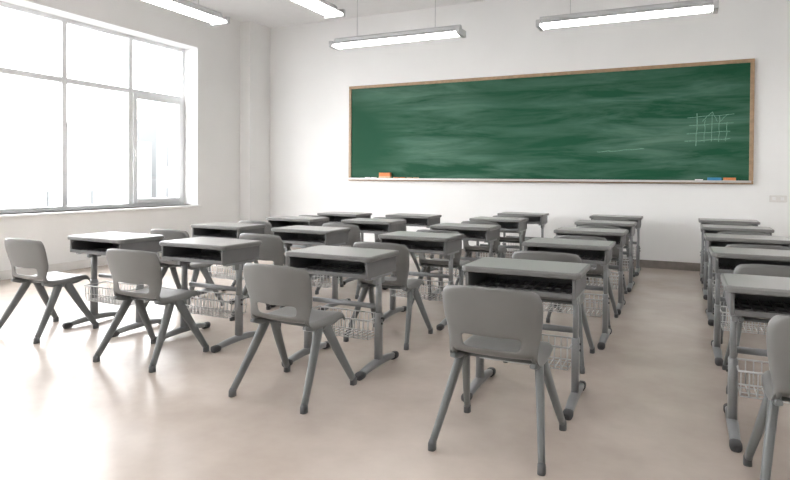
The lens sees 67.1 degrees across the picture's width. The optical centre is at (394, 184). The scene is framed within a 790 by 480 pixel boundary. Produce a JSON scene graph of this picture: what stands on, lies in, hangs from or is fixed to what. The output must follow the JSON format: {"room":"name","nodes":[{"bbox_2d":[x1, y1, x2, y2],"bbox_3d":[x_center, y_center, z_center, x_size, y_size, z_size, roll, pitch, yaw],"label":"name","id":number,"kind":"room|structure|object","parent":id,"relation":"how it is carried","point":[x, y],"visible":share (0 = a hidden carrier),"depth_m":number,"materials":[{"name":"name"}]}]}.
{"room":"classroom","nodes":[
{"label":"classroom","id":0,"kind":"room"},
{"bbox_2d":[0,0,239,270],"bbox_3d":[-5.394,-0.903,6.169,0.400,4.100,12.030,1,1,26],"label":"wall","id":1,"kind":"structure","parent":0,"point":[211,53],"depth_m":9.99,"materials":[{"name":"paint"}]},
{"bbox_2d":[0,253,161,279],"bbox_3d":[-5.349,1.097,5.837,0.015,0.110,11.440,1,1,26],"label":"baseboard","id":2,"kind":"structure","parent":1,"relation":"attached to","point":[6,274],"depth_m":7.81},
{"bbox_2d":[0,1,183,213],"bbox_3d":[-5.018,-0.963,7.203,0.115,2.640,6.520,1,1,26],"label":"window","id":3,"kind":"structure","parent":1,"relation":"in","point":[132,95],"depth_m":9.12,"materials":[{"name":"plastic"}]},
{"bbox_2d":[0,205,201,217],"bbox_3d":[-4.854,0.377,7.136,0.360,0.035,6.640,1,1,26],"label":"trim","id":4,"kind":"structure","parent":1,"relation":"attached to","point":[173,206],"depth_m":8.19,"materials":[{"name":"white plastic"}]},
{"bbox_2d":[240,21,270,221],"bbox_3d":[-2.622,-0.944,11.182,0.230,4.100,0.590,1,1,26],"label":"wall pillar","id":5,"kind":"structure","parent":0,"point":[255,38],"depth_m":10.98,"materials":[{"name":"paint"}]},
{"bbox_2d":[187,0,487,27],"bbox_3d":[-0.539,-2.966,3.806,11.150,0.150,12.430,1,1,26],"label":"ceiling","id":6,"kind":"structure","parent":0,"point":[268,13],"depth_m":10.03,"materials":[{"name":"paint"}]},
{"bbox_2d":[143,0,229,25],"bbox_3d":[-2.022,-2.231,5.089,0.210,1.365,1.560,1,1,26],"label":"lamp","id":7,"kind":"object","parent":6,"relation":"hanging from","point":[215,18],"visible":1,"depth_m":5.45,"materials":[{"name":"white plastic"}]},
{"bbox_2d":[291,0,345,18],"bbox_3d":[-0.882,-2.220,4.805,0.210,1.365,1.560,1,1,26],"label":"lamp","id":8,"kind":"object","parent":6,"relation":"hanging from","point":[325,8],"visible":1,"depth_m":5.32,"materials":[{"name":"white plastic"}]},
{"bbox_2d":[329,0,465,50],"bbox_3d":[0.003,-2.233,6.477,1.560,1.365,0.210,1,1,26],"label":"lamp","id":9,"kind":"object","parent":6,"relation":"hanging from","point":[338,44],"visible":1,"depth_m":6.42,"materials":[{"name":"white plastic"}]},
{"bbox_2d":[536,0,718,30],"bbox_3d":[2.114,-2.207,5.513,1.560,1.365,0.210,1,1,26],"label":"lamp","id":10,"kind":"object","parent":6,"relation":"hanging from","point":[690,6],"visible":1,"depth_m":5.46,"materials":[{"name":"white plastic"}]},
{"bbox_2d":[0,244,789,479],"bbox_3d":[-0.569,1.259,3.856,11.150,0.100,12.430,1,1,26],"label":"floor","id":11,"kind":"structure","parent":0,"point":[650,406],"depth_m":3.34,"materials":[{"name":"plastic"}]},
{"bbox_2d":[0,238,98,343],"bbox_3d":[-2.803,0.795,4.795,0.538,0.772,0.544,1,1,26],"label":"chair","id":12,"kind":"object","parent":11,"relation":"on","point":[22,253],"visible":1,"depth_m":4.65,"materials":[{"name":"plastic"}]},
{"bbox_2d":[62,232,163,336],"bbox_3d":[-2.339,0.802,4.991,0.660,0.760,0.559,1,1,26],"label":"student desk","id":13,"kind":"object","parent":11,"relation":"on","point":[94,245],"visible":0.71,"depth_m":4.96,"materials":[{"name":"plastic"}]},
{"bbox_2d":[93,249,208,372],"bbox_3d":[-1.689,0.810,4.157,0.538,0.772,0.544,1,1,24],"label":"chair","id":14,"kind":"object","parent":11,"relation":"on","point":[125,266],"visible":1,"depth_m":4.01,"materials":[{"name":"plastic"}]},
{"bbox_2d":[144,229,223,306],"bbox_3d":[-2.013,0.790,5.679,0.538,0.772,0.544,1,1,24],"label":"chair","id":15,"kind":"object","parent":11,"relation":"on","point":[168,234],"visible":0.4,"depth_m":5.57,"materials":[{"name":"plastic"}]},
{"bbox_2d":[155,237,261,352],"bbox_3d":[-1.426,0.813,4.606,0.660,0.760,0.559,1,1,26],"label":"student desk","id":16,"kind":"object","parent":11,"relation":"on","point":[236,253],"visible":0.84,"depth_m":4.54,"materials":[{"name":"plastic"}]},
{"bbox_2d":[191,222,265,303],"bbox_3d":[-1.743,0.791,6.225,0.660,0.760,0.559,1,1,26],"label":"student desk","id":17,"kind":"object","parent":11,"relation":"on","point":[230,230],"visible":0.34,"depth_m":6.19,"materials":[{"name":"plastic"}]},
{"bbox_2d":[231,220,290,286],"bbox_3d":[-1.487,0.780,6.804,0.538,0.772,0.544,1,1,25],"label":"chair","id":18,"kind":"object","parent":11,"relation":"on","point":[267,230],"visible":0.26,"depth_m":6.55,"materials":[{"name":"plastic"}]},
{"bbox_2d":[229,233,312,325],"bbox_3d":[-1.086,0.800,5.318,0.538,0.772,0.544,1,1,27],"label":"chair","id":19,"kind":"object","parent":11,"relation":"on","point":[272,248],"visible":0.37,"depth_m":5.08,"materials":[{"name":"plastic"}]},
{"bbox_2d":[228,263,356,413],"bbox_3d":[-0.590,0.826,3.515,0.538,0.772,0.544,1,1,28],"label":"chair","id":20,"kind":"object","parent":11,"relation":"on","point":[290,287],"visible":1,"depth_m":3.36,"materials":[{"name":"plastic"}]},
{"bbox_2d":[266,216,328,279],"bbox_3d":[-1.202,0.781,7.351,0.660,0.760,0.559,1,1,26],"label":"student desk","id":21,"kind":"object","parent":11,"relation":"on","point":[281,221],"visible":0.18,"depth_m":7.32,"materials":[{"name":"plastic"}]},
{"bbox_2d":[271,225,350,309],"bbox_3d":[-0.828,0.802,5.849,0.660,0.760,0.559,1,1,26],"label":"student desk","id":22,"kind":"object","parent":11,"relation":"on","point":[296,234],"visible":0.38,"depth_m":5.75,"materials":[{"name":"plastic"}]},
{"bbox_2d":[299,215,328,248],"bbox_3d":[-0.989,0.771,7.850,0.538,0.772,0.544,1,1,24],"label":"student desk","id":23,"kind":"object","parent":11,"relation":"on","point":[299,215],"visible":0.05,"depth_m":7.61,"materials":[{"name":"plastic"}]},
{"bbox_2d":[315,223,360,298],"bbox_3d":[-0.500,0.790,6.512,0.538,0.772,0.544,1,1,27],"label":"chair","id":24,"kind":"object","parent":11,"relation":"on","point":[354,233],"visible":0.21,"depth_m":6.26,"materials":[{"name":"plastic"}]},
{"bbox_2d":[281,245,398,380],"bbox_3d":[-0.360,0.827,4.046,0.660,0.760,0.559,1,1,26],"label":"student desk","id":25,"kind":"object","parent":11,"relation":"on","point":[369,264],"visible":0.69,"depth_m":3.98,"materials":[{"name":"plastic"}]},
{"bbox_2d":[317,212,371,246],"bbox_3d":[-0.710,0.772,8.368,0.660,0.760,0.559,1,1,26],"label":"student desk","id":26,"kind":"object","parent":11,"relation":"on","point":[334,217],"visible":0.17,"depth_m":8.27,"materials":[{"name":"plastic"}]},
{"bbox_2d":[341,218,405,289],"bbox_3d":[-0.252,0.792,7.037,0.660,0.760,0.559,1,1,26],"label":"student desk","id":27,"kind":"object","parent":11,"relation":"on","point":[366,225],"visible":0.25,"depth_m":6.96,"materials":[{"name":"plastic"}]},
{"bbox_2d":[343,242,432,349],"bbox_3d":[-0.041,0.815,4.698,0.538,0.772,0.544,1,1,24],"label":"chair","id":28,"kind":"object","parent":11,"relation":"on","point":[401,281],"visible":0.76,"depth_m":4.54,"materials":[{"name":"plastic"}]},
{"bbox_2d":[374,217,420,271],"bbox_3d":[-0.004,0.781,7.544,0.538,0.772,0.544,1,1,26],"label":"chair","id":29,"kind":"object","parent":11,"relation":"on","point":[377,239],"visible":0.16,"depth_m":7.48,"materials":[{"name":"plastic"}]},
{"bbox_2d":[385,213,441,272],"bbox_3d":[0.248,0.783,8.072,0.660,0.760,0.559,1,1,26],"label":"student desk","id":30,"kind":"object","parent":11,"relation":"on","point":[420,220],"visible":0.27,"depth_m":7.95,"materials":[{"name":"plastic"}]},
{"bbox_2d":[378,231,463,330],"bbox_3d":[0.230,0.816,5.272,0.660,0.760,0.559,1,1,25],"label":"student desk","id":31,"kind":"object","parent":11,"relation":"on","point":[446,244],"visible":0.59,"depth_m":5.23,"materials":[{"name":"plastic"}]},
{"bbox_2d":[412,229,470,304],"bbox_3d":[0.483,0.805,5.807,0.538,0.772,0.544,1,1,26],"label":"chair","id":32,"kind":"object","parent":11,"relation":"on","point":[426,264],"visible":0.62,"depth_m":5.71,"materials":[{"name":"plastic"}]},
{"bbox_2d":[430,223,500,297],"bbox_3d":[0.746,0.807,6.333,0.660,0.760,0.559,1,1,26],"label":"student desk","id":33,"kind":"object","parent":11,"relation":"on","point":[486,233],"visible":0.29,"depth_m":6.28,"materials":[{"name":"plastic"}]},
{"bbox_2d":[455,221,506,284],"bbox_3d":[1.049,0.795,6.980,0.538,0.772,0.544,1,1,27],"label":"chair","id":34,"kind":"object","parent":11,"relation":"on","point":[467,248],"visible":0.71,"depth_m":6.87,"materials":[{"name":"plastic"}]},
{"bbox_2d":[428,285,566,475],"bbox_3d":[0.510,0.841,2.873,0.538,0.772,0.544,1,1,26],"label":"chair","id":35,"kind":"object","parent":11,"relation":"on","point":[503,324],"visible":1,"depth_m":2.70,"materials":[{"name":"plastic"}]},
{"bbox_2d":[469,216,528,257],"bbox_3d":[1.309,0.797,7.504,0.660,0.760,0.559,1,1,25],"label":"student desk","id":36,"kind":"object","parent":11,"relation":"on","point":[519,225],"visible":0.33,"depth_m":7.43,"materials":[{"name":"plastic"}]},
{"bbox_2d":[492,215,528,257],"bbox_3d":[1.584,0.786,8.073,0.538,0.772,0.544,1,1,26],"label":"chair","id":37,"kind":"object","parent":11,"relation":"on","point":[502,239],"visible":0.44,"depth_m":7.91,"materials":[{"name":"plastic"}]},
{"bbox_2d":[497,212,548,257],"bbox_3d":[1.855,0.787,8.629,0.660,0.760,0.559,1,1,26],"label":"student desk","id":38,"kind":"object","parent":11,"relation":"on","point":[541,219],"visible":0.27,"depth_m":8.55,"materials":[{"name":"plastic"}]},
{"bbox_2d":[461,257,590,419],"bbox_3d":[0.762,0.842,3.460,0.660,0.760,0.559,1,1,25],"label":"student desk","id":39,"kind":"object","parent":11,"relation":"on","point":[554,279],"visible":0.73,"depth_m":3.38,"materials":[{"name":"plastic"}]},
{"bbox_2d":[503,251,594,373],"bbox_3d":[1.098,0.829,4.198,0.538,0.772,0.544,1,1,26],"label":"chair","id":40,"kind":"object","parent":11,"relation":"on","point":[528,255],"visible":0.25,"depth_m":4.01,"materials":[{"name":"plastic"}]},
{"bbox_2d":[522,237,615,349],"bbox_3d":[1.385,0.831,4.747,0.660,0.760,0.559,1,1,26],"label":"student desk","id":41,"kind":"object","parent":11,"relation":"on","point":[589,251],"visible":0.52,"depth_m":4.64,"materials":[{"name":"plastic"}]},
{"bbox_2d":[546,235,617,327],"bbox_3d":[1.684,0.820,5.325,0.538,0.772,0.544,1,1,27],"label":"chair","id":42,"kind":"object","parent":11,"relation":"on","point":[598,272],"visible":0.28,"depth_m":5.19,"materials":[{"name":"plastic"}]},
{"bbox_2d":[554,227,628,314],"bbox_3d":[1.934,0.821,5.881,0.660,0.760,0.559,1,1,26],"label":"student desk","id":43,"kind":"object","parent":11,"relation":"on","point":[617,235],"visible":0.52,"depth_m":5.75,"materials":[{"name":"plastic"}]},
{"bbox_2d":[577,225,627,299],"bbox_3d":[2.213,0.810,6.438,0.538,0.772,0.544,1,1,25],"label":"chair","id":44,"kind":"object","parent":11,"relation":"on","point":[615,252],"visible":0.25,"depth_m":6.22,"materials":[{"name":"plastic"}]},
{"bbox_2d":[574,220,636,291],"bbox_3d":[2.474,0.811,6.997,0.660,0.760,0.559,1,1,26],"label":"student desk","id":45,"kind":"object","parent":11,"relation":"on","point":[628,225],"visible":0.52,"depth_m":6.86,"materials":[{"name":"plastic"}]},
{"bbox_2d":[587,218,634,279],"bbox_3d":[2.760,0.800,7.583,0.538,0.772,0.544,1,1,25],"label":"chair","id":46,"kind":"object","parent":11,"relation":"on","point":[627,245],"visible":0.23,"depth_m":7.38,"materials":[{"name":"plastic"}]},
{"bbox_2d":[589,214,642,275],"bbox_3d":[3.015,0.801,8.124,0.660,0.760,0.559,1,1,25],"label":"student desk","id":47,"kind":"object","parent":11,"relation":"on","point":[637,219],"visible":0.46,"depth_m":7.99,"materials":[{"name":"plastic"}]},
{"bbox_2d":[701,223,752,283],"bbox_3d":[3.870,0.816,6.901,0.538,0.772,0.544,1,1,25],"label":"chair","id":48,"kind":"object","parent":11,"relation":"on","point":[702,280],"visible":0.09,"depth_m":6.71,"materials":[{"name":"plastic"}]},
{"bbox_2d":[698,218,759,280],"bbox_3d":[4.165,0.818,7.457,0.660,0.760,0.559,1,1,26],"label":"student desk","id":49,"kind":"object","parent":11,"relation":"on","point":[707,221],"visible":0.27,"depth_m":7.41,"materials":[{"name":"plastic"}]},
{"bbox_2d":[701,224,774,299],"bbox_3d":[3.635,0.827,6.359,0.660,0.760,0.559,1,1,26],"label":"student desk","id":50,"kind":"object","parent":11,"relation":"on","point":[714,229],"visible":0.34,"depth_m":6.35,"materials":[{"name":"plastic"}]},
{"bbox_2d":[713,232,770,311],"bbox_3d":[3.372,0.826,5.801,0.538,0.772,0.544,1,1,25],"label":"chair","id":51,"kind":"object","parent":11,"relation":"on","point":[738,233],"visible":0.12,"depth_m":5.59,"materials":[{"name":"plastic"}]},
{"bbox_2d":[704,233,789,325],"bbox_3d":[3.097,0.837,5.253,0.660,0.760,0.559,1,1,25],"label":"student desk","id":52,"kind":"object","parent":11,"relation":"on","point":[712,240],"visible":0.3,"depth_m":5.28,"materials":[{"name":"plastic"}]},
{"bbox_2d":[709,247,789,365],"bbox_3d":[2.561,0.846,4.145,0.660,0.760,0.559,1,1,25],"label":"student desk","id":53,"kind":"object","parent":11,"relation":"on","point":[724,259],"visible":0.73,"depth_m":4.22,"materials":[{"name":"plastic"}]},
{"bbox_2d":[720,273,789,452],"bbox_3d":[1.946,0.857,2.865,0.660,0.760,0.559,1,1,26],"label":"student desk","id":54,"kind":"object","parent":11,"relation":"on","point":[759,296],"visible":0.89,"depth_m":2.96,"materials":[{"name":"plastic"}]},
{"bbox_2d":[720,244,789,343],"bbox_3d":[2.848,0.835,4.705,0.538,0.772,0.544,1,1,26],"label":"chair","id":55,"kind":"object","parent":11,"relation":"on","point":[723,309],"visible":0.09,"depth_m":4.54,"materials":[{"name":"plastic"}]},
{"bbox_2d":[722,264,789,393],"bbox_3d":[2.311,0.845,3.618,0.538,0.772,0.544,1,1,27],"label":"chair","id":56,"kind":"object","parent":11,"relation":"on","point":[747,269],"visible":0.2,"depth_m":3.49,"materials":[{"name":"plastic"}]},
{"bbox_2d":[743,315,789,479],"bbox_3d":[1.681,0.856,2.296,0.538,0.772,0.544,1,1,26],"label":"chair","id":57,"kind":"object","parent":11,"relation":"on","point":[776,380],"visible":1,"depth_m":2.24,"materials":[{"name":"plastic"}]},
{"bbox_2d":[270,0,789,262],"bbox_3d":[2.106,-0.888,9.337,11.150,4.100,0.200,1,1,26],"label":"wall","id":58,"kind":"structure","parent":0,"point":[311,80],"depth_m":9.27,"materials":[{"name":"paint"}]},
{"bbox_2d":[297,244,714,271],"bbox_3d":[2.239,1.110,9.171,10.320,0.110,0.015,1,1,26],"label":"baseboard","id":59,"kind":"structure","parent":58,"relation":"attached to","point":[643,263],"depth_m":8.43,"materials":[{"name":"stone"}]},
{"bbox_2d":[348,58,754,183],"bbox_3d":[1.962,-0.878,9.228,6.202,1.670,0.119,1,1,26],"label":"chalkboard","id":60,"kind":"object","parent":58,"relation":"attached to","point":[683,123],"visible":1,"depth_m":8.95,"materials":[{"name":"green wood"}]},
{"bbox_2d":[379,173,390,177],"bbox_3d":[-0.171,-0.158,10.240,0.220,0.110,0.050,1,1,26],"label":"eraser","id":61,"kind":"object","parent":60,"relation":"on","point":[381,175],"depth_m":10.21,"materials":[{"name":"orange"}]},
{"bbox_2d":[723,178,735,180],"bbox_3d":[4.488,-0.071,7.990,0.150,0.055,0.050,1,1,26],"label":"eraser","id":62,"kind":"object","parent":60,"relation":"on","point":[731,179],"depth_m":7.96,"materials":[{"name":"orange"}]},
{"bbox_2d":[769,195,786,201],"bbox_3d":[5.028,0.180,7.815,0.200,0.090,0.015,1,1,26],"label":"wall outlet","id":63,"kind":"object","parent":58,"relation":"attached to","point":[772,198],"visible":1,"depth_m":7.81,"materials":[{"name":"white plastic"}]},
{"label":"outside","id":64,"kind":"structure","parent":0,"visible":0},
{"bbox_3d":[-28.799,6.791,30.633,61.650,0.200,110.000,1,1,26],"label":"ground","id":65,"kind":"structure","parent":64,"visible":0},
{"bbox_2d":[0,118,175,208],"bbox_3d":[-18.947,0.877,45.813,14.050,11.400,38.000,1,1,26],"label":"building","id":66,"kind":"structure","parent":65,"relation":"on","point":[96,151],"depth_m":33.58,"materials":[{"name":"white"}]}
]}

